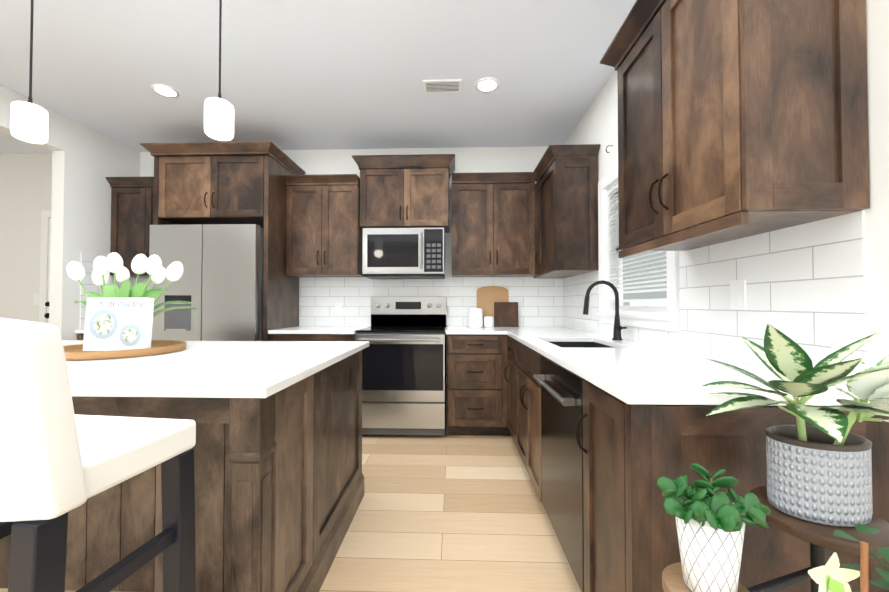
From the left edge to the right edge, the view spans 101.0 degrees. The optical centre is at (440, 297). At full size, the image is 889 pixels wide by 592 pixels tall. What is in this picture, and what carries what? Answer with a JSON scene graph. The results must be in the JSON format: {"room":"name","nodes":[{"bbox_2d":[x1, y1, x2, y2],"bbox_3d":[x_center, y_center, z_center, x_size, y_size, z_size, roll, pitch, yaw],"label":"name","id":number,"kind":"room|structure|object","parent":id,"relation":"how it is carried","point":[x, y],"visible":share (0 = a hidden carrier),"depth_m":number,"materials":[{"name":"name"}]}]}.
{"room":"kitchen","nodes":[
{"label":"kitchen","id":0,"kind":"room"},
{"bbox_2d":[0,84,139,339],"bbox_3d":[-3.365,-0.227,0.363,0.120,2.750,7.240,0,-1,2],"label":"wall","id":1,"kind":"structure","parent":0,"point":[66,184],"depth_m":3.43,"materials":[{"name":"white paint"}]},
{"bbox_2d":[33,210,50,323],"bbox_3d":[-3.810,0.140,3.832,1.035,2.135,0.082,0,-1,2],"label":"door frame","id":2,"kind":"structure","parent":1,"relation":"attached to","point":[42,299],"depth_m":3.88,"materials":[{"name":"white"}]},
{"bbox_2d":[0,416,580,591],"bbox_3d":[-2.261,1.177,0.301,7.010,0.060,7.240,0,-1,2],"label":"floor","id":3,"kind":"structure","parent":0,"point":[445,512],"depth_m":1.89,"materials":[{"name":"brown wood"}]},
{"bbox_2d":[75,332,83,339],"bbox_3d":[-2.848,0.760,3.514,0.692,0.884,0.628,0,-1,2],"label":"base cabinet","id":4,"kind":"object","parent":3,"relation":"on","point":[80,336],"depth_m":3.22,"materials":[{"name":"brown wood"}]},
{"bbox_2d":[0,318,195,591],"bbox_3d":[-0.828,0.589,0.714,0.474,1.130,0.388,0,-1,7],"label":"stool","id":5,"kind":"object","parent":3,"relation":"on","point":[59,459],"visible":1,"depth_m":0.59,"materials":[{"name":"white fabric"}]},
{"bbox_2d":[0,348,364,591],"bbox_3d":[-1.445,0.728,1.645,1.935,0.885,1.177,0,-1,2],"label":"kitchen island","id":6,"kind":"object","parent":3,"relation":"on","point":[279,482],"depth_m":1.45,"materials":[{"name":"brown wood"}]},
{"bbox_2d":[62,340,368,399],"bbox_3d":[-1.453,0.315,1.644,1.996,0.121,1.230,0,-1,2],"label":"island countertop","id":7,"kind":"structure","parent":6,"relation":"on","point":[204,370],"depth_m":1.25,"materials":[{"name":"white stone"}]},
{"bbox_2d":[63,340,186,359],"bbox_3d":[-1.493,0.238,1.707,0.508,0.034,0.508,0,-1,2],"label":"rattan tray","id":8,"kind":"object","parent":7,"relation":"on","point":[75,352],"visible":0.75,"depth_m":1.58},
{"bbox_2d":[83,298,153,350],"bbox_3d":[-1.460,0.120,1.660,0.290,0.241,0.045,0,-1,2],"label":"planter","id":9,"kind":"object","parent":8,"relation":"on","point":[113,324],"visible":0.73,"depth_m":1.65,"materials":[{"name":"white ceramic"}]},
{"bbox_2d":[66,252,195,317],"bbox_3d":[-1.544,0.010,1.829,0.641,0.469,0.212,0,-1,2],"label":"tulips","id":10,"kind":"object","parent":8,"relation":"on","point":[103,266],"visible":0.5,"depth_m":1.82,"materials":[{"name":"white plant"}]},
{"bbox_2d":[139,224,294,340],"bbox_3d":[-2.018,0.300,3.420,0.965,1.800,0.720,0,-1,2],"label":"fridge","id":11,"kind":"object","parent":3,"relation":"on","point":[236,284],"depth_m":3.07,"materials":[{"name":"silver metal"}]},
{"bbox_2d":[140,141,305,340],"bbox_3d":[-1.990,-0.057,3.427,1.138,2.515,0.773,0,-1,2],"label":"cabinet","id":12,"kind":"object","parent":3,"relation":"on","point":[225,211],"depth_m":3.16,"materials":[{"name":"brown wood"}]},
{"bbox_2d":[267,336,354,340],"bbox_3d":[-1.101,0.759,3.455,0.745,0.884,0.628,0,-1,2],"label":"base cabinet","id":13,"kind":"object","parent":3,"relation":"on","point":[269,338],"depth_m":3.15,"materials":[{"name":"brown wood"}]},
{"bbox_2d":[267,324,370,335],"bbox_3d":[-1.102,0.301,3.455,0.750,0.030,0.643,0,-1,2],"label":"countertop","id":14,"kind":"structure","parent":13,"relation":"on","point":[300,329],"depth_m":3.17,"materials":[{"name":"white stone"}]},
{"bbox_2d":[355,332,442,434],"bbox_3d":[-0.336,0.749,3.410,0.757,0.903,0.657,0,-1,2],"label":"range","id":15,"kind":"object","parent":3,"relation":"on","point":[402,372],"depth_m":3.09,"materials":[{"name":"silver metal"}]},
{"bbox_2d":[355,324,582,331],"bbox_3d":[0.257,0.298,3.406,1.943,0.034,0.648,0,-1,2],"label":"countertop","id":16,"kind":"structure","parent":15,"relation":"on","point":[374,327],"depth_m":3.27,"materials":[{"name":"white stone"}]},
{"bbox_2d":[468,308,482,327],"bbox_3d":[0.336,0.195,3.562,0.140,0.185,0.140,0,-1,2],"label":"canister","id":17,"kind":"object","parent":16,"relation":"on","point":[475,317],"visible":1,"depth_m":3.50,"materials":[{"name":"white ceramic"}]},
{"bbox_2d":[484,316,493,327],"bbox_3d":[0.466,0.235,3.567,0.100,0.105,0.100,0,-1,2],"label":"canister","id":18,"kind":"object","parent":16,"relation":"on","point":[488,321],"visible":1,"depth_m":3.53,"materials":[{"name":"white ceramic"}]},
{"bbox_2d":[477,286,508,326],"bbox_3d":[0.520,0.085,3.689,0.320,0.410,0.055,0,-1,2],"label":"cutting board","id":19,"kind":"object","parent":16,"relation":"on","point":[488,297],"visible":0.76,"depth_m":3.69,"materials":[{"name":"brown wood"}]},
{"bbox_2d":[494,302,518,326],"bbox_3d":[0.650,0.166,3.652,0.238,0.245,0.041,0,-1,2],"label":"cutting board","id":20,"kind":"object","parent":16,"relation":"on","point":[505,314],"visible":0.96,"depth_m":3.64,"materials":[{"name":"brown wood"}]},
{"bbox_2d":[355,297,445,434],"bbox_3d":[-0.337,0.578,3.384,0.757,1.185,0.716,0,-1,2],"label":"range","id":21,"kind":"object","parent":3,"relation":"on","point":[404,360],"depth_m":3.09,"materials":[{"name":"grey metal"}]},
{"bbox_2d":[371,312,446,327],"bbox_3d":[-0.327,0.225,3.671,0.757,0.121,0.005,0,-1,2],"label":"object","id":22,"kind":"structure","parent":21,"relation":"attached to","point":[428,319],"depth_m":3.67,"materials":[{"name":"black glass"}]},
{"bbox_2d":[443,332,502,435],"bbox_3d":[0.325,0.758,3.375,0.530,0.884,0.691,0,-1,2],"label":"base cabinet","id":23,"kind":"object","parent":3,"relation":"on","point":[474,359],"depth_m":3.10,"materials":[{"name":"brown wood"}]},
{"bbox_2d":[507,332,618,343],"bbox_3d":[0.873,0.289,2.779,0.668,0.030,0.575,0,-1,2],"label":"countertop","id":24,"kind":"structure","parent":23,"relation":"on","point":[523,337],"depth_m":2.49,"materials":[{"name":"white stone"}]},
{"bbox_2d":[550,280,626,347],"bbox_3d":[0.887,0.195,2.202,0.496,0.612,0.592,0,-1,2],"label":"sink","id":25,"kind":"object","parent":24,"relation":"in","point":[616,341],"depth_m":2.30,"materials":[{"name":"black metal"}]},
{"bbox_2d":[519,372,538,496],"bbox_3d":[0.859,0.843,2.192,0.658,0.673,0.604,0,-1,2],"label":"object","id":26,"kind":"object","parent":3,"relation":"on","point":[528,381],"depth_m":2.22,"materials":[{"name":"brown wood"}]},
{"bbox_2d":[539,352,578,584],"bbox_3d":[0.838,0.728,1.588,0.658,0.881,0.612,0,-1,2],"label":"base cabinet","id":27,"kind":"object","parent":3,"relation":"on","point":[558,470],"depth_m":1.56,"materials":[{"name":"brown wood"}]},
{"bbox_2d":[533,355,584,591],"bbox_3d":[0.808,0.719,1.587,0.703,0.861,0.608,0,-1,2],"label":"dishwasher","id":28,"kind":"object","parent":27,"relation":"in","point":[561,391],"depth_m":1.50,"materials":[{"name":"grey metal"}]},
{"bbox_2d":[503,332,618,451],"bbox_3d":[0.858,0.748,2.795,0.700,0.884,0.598,0,-1,2],"label":"base cabinet","id":29,"kind":"object","parent":3,"relation":"on","point":[517,357],"depth_m":2.82,"materials":[{"name":"brown wood"}]},
{"bbox_2d":[575,372,888,591],"bbox_3d":[0.822,0.718,1.098,0.658,0.884,0.356,0,-1,2],"label":"base cabinet","id":30,"kind":"object","parent":3,"relation":"on","point":[627,536],"depth_m":0.94,"materials":[{"name":"brown wood"}]},
{"bbox_2d":[539,348,852,399],"bbox_3d":[0.827,0.305,1.418,0.668,0.109,0.988,0,-1,2],"label":"countertop","id":31,"kind":"structure","parent":30,"relation":"on","point":[635,373],"depth_m":1.21,"materials":[{"name":"white stone"}]},
{"bbox_2d":[662,486,888,591],"bbox_3d":[0.669,0.797,0.636,0.515,0.712,0.545,0,-1,2],"label":"plant stand","id":32,"kind":"object","parent":3,"relation":"on","point":[820,538],"visible":0.33,"depth_m":0.70,"materials":[{"name":"brown wood"}]},
{"bbox_2d":[656,463,770,591],"bbox_3d":[0.486,0.427,0.671,0.176,0.201,0.182,0,-1,2],"label":"potted plant","id":33,"kind":"object","parent":32,"relation":"on","point":[711,524],"visible":1,"depth_m":0.63,"materials":[{"name":"white ceramic"}]},
{"bbox_2d":[701,324,888,526],"bbox_3d":[0.776,0.246,0.718,0.504,0.390,0.307,0,-1,2],"label":"potted plant","id":34,"kind":"object","parent":32,"relation":"on","point":[819,471],"visible":1,"depth_m":0.71,"materials":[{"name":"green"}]},
{"bbox_2d":[808,524,888,591],"bbox_3d":[0.644,0.526,0.418,0.334,0.445,0.269,0,-1,2],"label":"potted plant","id":35,"kind":"object","parent":32,"relation":"on","point":[830,576],"visible":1,"depth_m":0.51,"materials":[{"name":"green plant"}]},
{"bbox_2d":[0,0,636,153],"bbox_3d":[-2.261,-1.642,0.349,7.010,0.080,7.240,0,-1,2],"label":"ceiling","id":36,"kind":"structure","parent":0,"point":[320,74],"depth_m":2.49,"materials":[{"name":"white paint"}]},
{"bbox_2d":[10,0,48,143],"bbox_3d":[-1.877,-1.150,1.679,0.124,0.858,0.124,0,-1,2],"label":"pendant light","id":37,"kind":"object","parent":36,"relation":"hanging from","point":[29,120],"visible":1,"depth_m":1.65,"materials":[{"name":"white glass"}]},
{"bbox_2d":[151,84,179,97],"bbox_3d":[-2.078,-1.557,2.763,0.175,0.005,0.175,1,-1,-43],"label":"recessed light","id":38,"kind":"object","parent":36,"relation":"in","point":[163,90],"depth_m":2.76,"materials":[{"name":"white"}]},
{"bbox_2d":[204,0,233,140],"bbox_3d":[-0.994,-1.151,1.649,0.124,0.858,0.124,0,-1,2],"label":"pendant light","id":39,"kind":"object","parent":36,"relation":"hanging from","point":[218,118],"visible":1,"depth_m":1.61,"materials":[{"name":"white glass"}]},
{"bbox_2d":[423,79,461,92],"bbox_3d":[0.010,-1.557,2.700,0.280,0.009,0.145,0,-1,2],"label":"ceiling vent","id":40,"kind":"object","parent":36,"relation":"in","point":[436,86],"visible":1,"depth_m":2.69,"materials":[{"name":"white metal"}]},
{"bbox_2d":[475,78,498,92],"bbox_3d":[0.339,-1.559,2.691,0.175,0.005,0.175,1,-1,-43],"label":"recessed light","id":41,"kind":"object","parent":36,"relation":"in","point":[486,85],"depth_m":2.69,"materials":[{"name":"white plastic"}]},
{"bbox_2d":[140,146,548,415],"bbox_3d":[-0.981,-0.167,3.843,4.410,2.750,0.120,0,-1,2],"label":"wall","id":42,"kind":"structure","parent":0,"point":[469,159],"depth_m":3.76,"materials":[{"name":"white paint"}]},
{"bbox_2d":[107,176,166,279],"bbox_3d":[-2.842,-0.672,3.687,0.690,0.923,0.325,0,-1,2],"label":"upper cabinet","id":43,"kind":"object","parent":42,"relation":"attached to","point":[133,200],"depth_m":3.54,"materials":[{"name":"brown wood"}]},
{"bbox_2d":[155,144,298,231],"bbox_3d":[-1.988,-0.997,3.505,0.940,0.609,0.648,0,-1,2],"label":"upper cabinet","id":44,"kind":"object","parent":42,"relation":"attached to","point":[195,183],"depth_m":3.19,"materials":[{"name":"brown wood"}]},
{"bbox_2d":[283,176,358,279],"bbox_3d":[-1.123,-0.675,3.629,0.690,0.919,0.325,0,-1,2],"label":"upper cabinet","id":45,"kind":"object","parent":42,"relation":"attached to","point":[321,213],"depth_m":3.47,"materials":[{"name":"brown wood"}]},
{"bbox_2d":[359,224,446,279],"bbox_3d":[-0.342,-0.416,3.562,0.753,0.447,0.399,0,-1,2],"label":"microwave","id":46,"kind":"object","parent":42,"relation":"attached to","point":[386,251],"depth_m":3.37,"materials":[{"name":"silver metal"}]},
{"bbox_2d":[359,156,450,232],"bbox_3d":[-0.344,-0.988,3.608,0.844,0.642,0.325,0,-1,2],"label":"upper cabinet","id":47,"kind":"object","parent":42,"relation":"attached to","point":[392,189],"depth_m":3.45,"materials":[{"name":"brown wood"}]},
{"bbox_2d":[451,172,526,279],"bbox_3d":[0.516,-0.674,3.573,0.820,0.923,0.325,0,-1,2],"label":"upper cabinet","id":48,"kind":"object","parent":42,"relation":"attached to","point":[489,209],"depth_m":3.42,"materials":[{"name":"brown wood"}]},
{"bbox_2d":[564,0,888,365],"bbox_3d":[1.182,-0.230,0.208,0.120,2.750,7.240,0,-1,2],"label":"wall","id":49,"kind":"structure","parent":0,"point":[599,125],"depth_m":0.97,"materials":[{"name":"white paint"}]},
{"bbox_2d":[527,144,600,279],"bbox_3d":[1.011,-0.674,3.111,0.415,0.939,0.604,0,-1,2],"label":"upper cabinet","id":50,"kind":"object","parent":49,"relation":"attached to","point":[562,203],"depth_m":2.82,"materials":[{"name":"brown wood"}]},
{"bbox_2d":[597,166,679,331],"bbox_3d":[1.237,-0.354,2.287,0.152,1.060,0.975,0,-1,2],"label":"window","id":51,"kind":"structure","parent":49,"relation":"in","point":[665,318],"depth_m":2.50,"materials":[{"name":"white"}]},
{"bbox_2d":[611,0,869,255],"bbox_3d":[0.997,-0.702,1.371,0.325,0.943,0.764,0,-1,2],"label":"upper cabinet","id":52,"kind":"object","parent":49,"relation":"attached to","point":[743,164],"depth_m":1.04,"materials":[{"name":"brown wood"}]},
{"label":"outside","id":53,"kind":"structure","parent":0,"visible":0},
{"bbox_2d":[623,251,666,305],"bbox_3d":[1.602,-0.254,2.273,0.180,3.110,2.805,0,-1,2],"label":"blinds","id":54,"kind":"object","parent":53,"point":[652,295],"depth_m":3.05,"materials":[{"name":"white plastic"}]}
]}

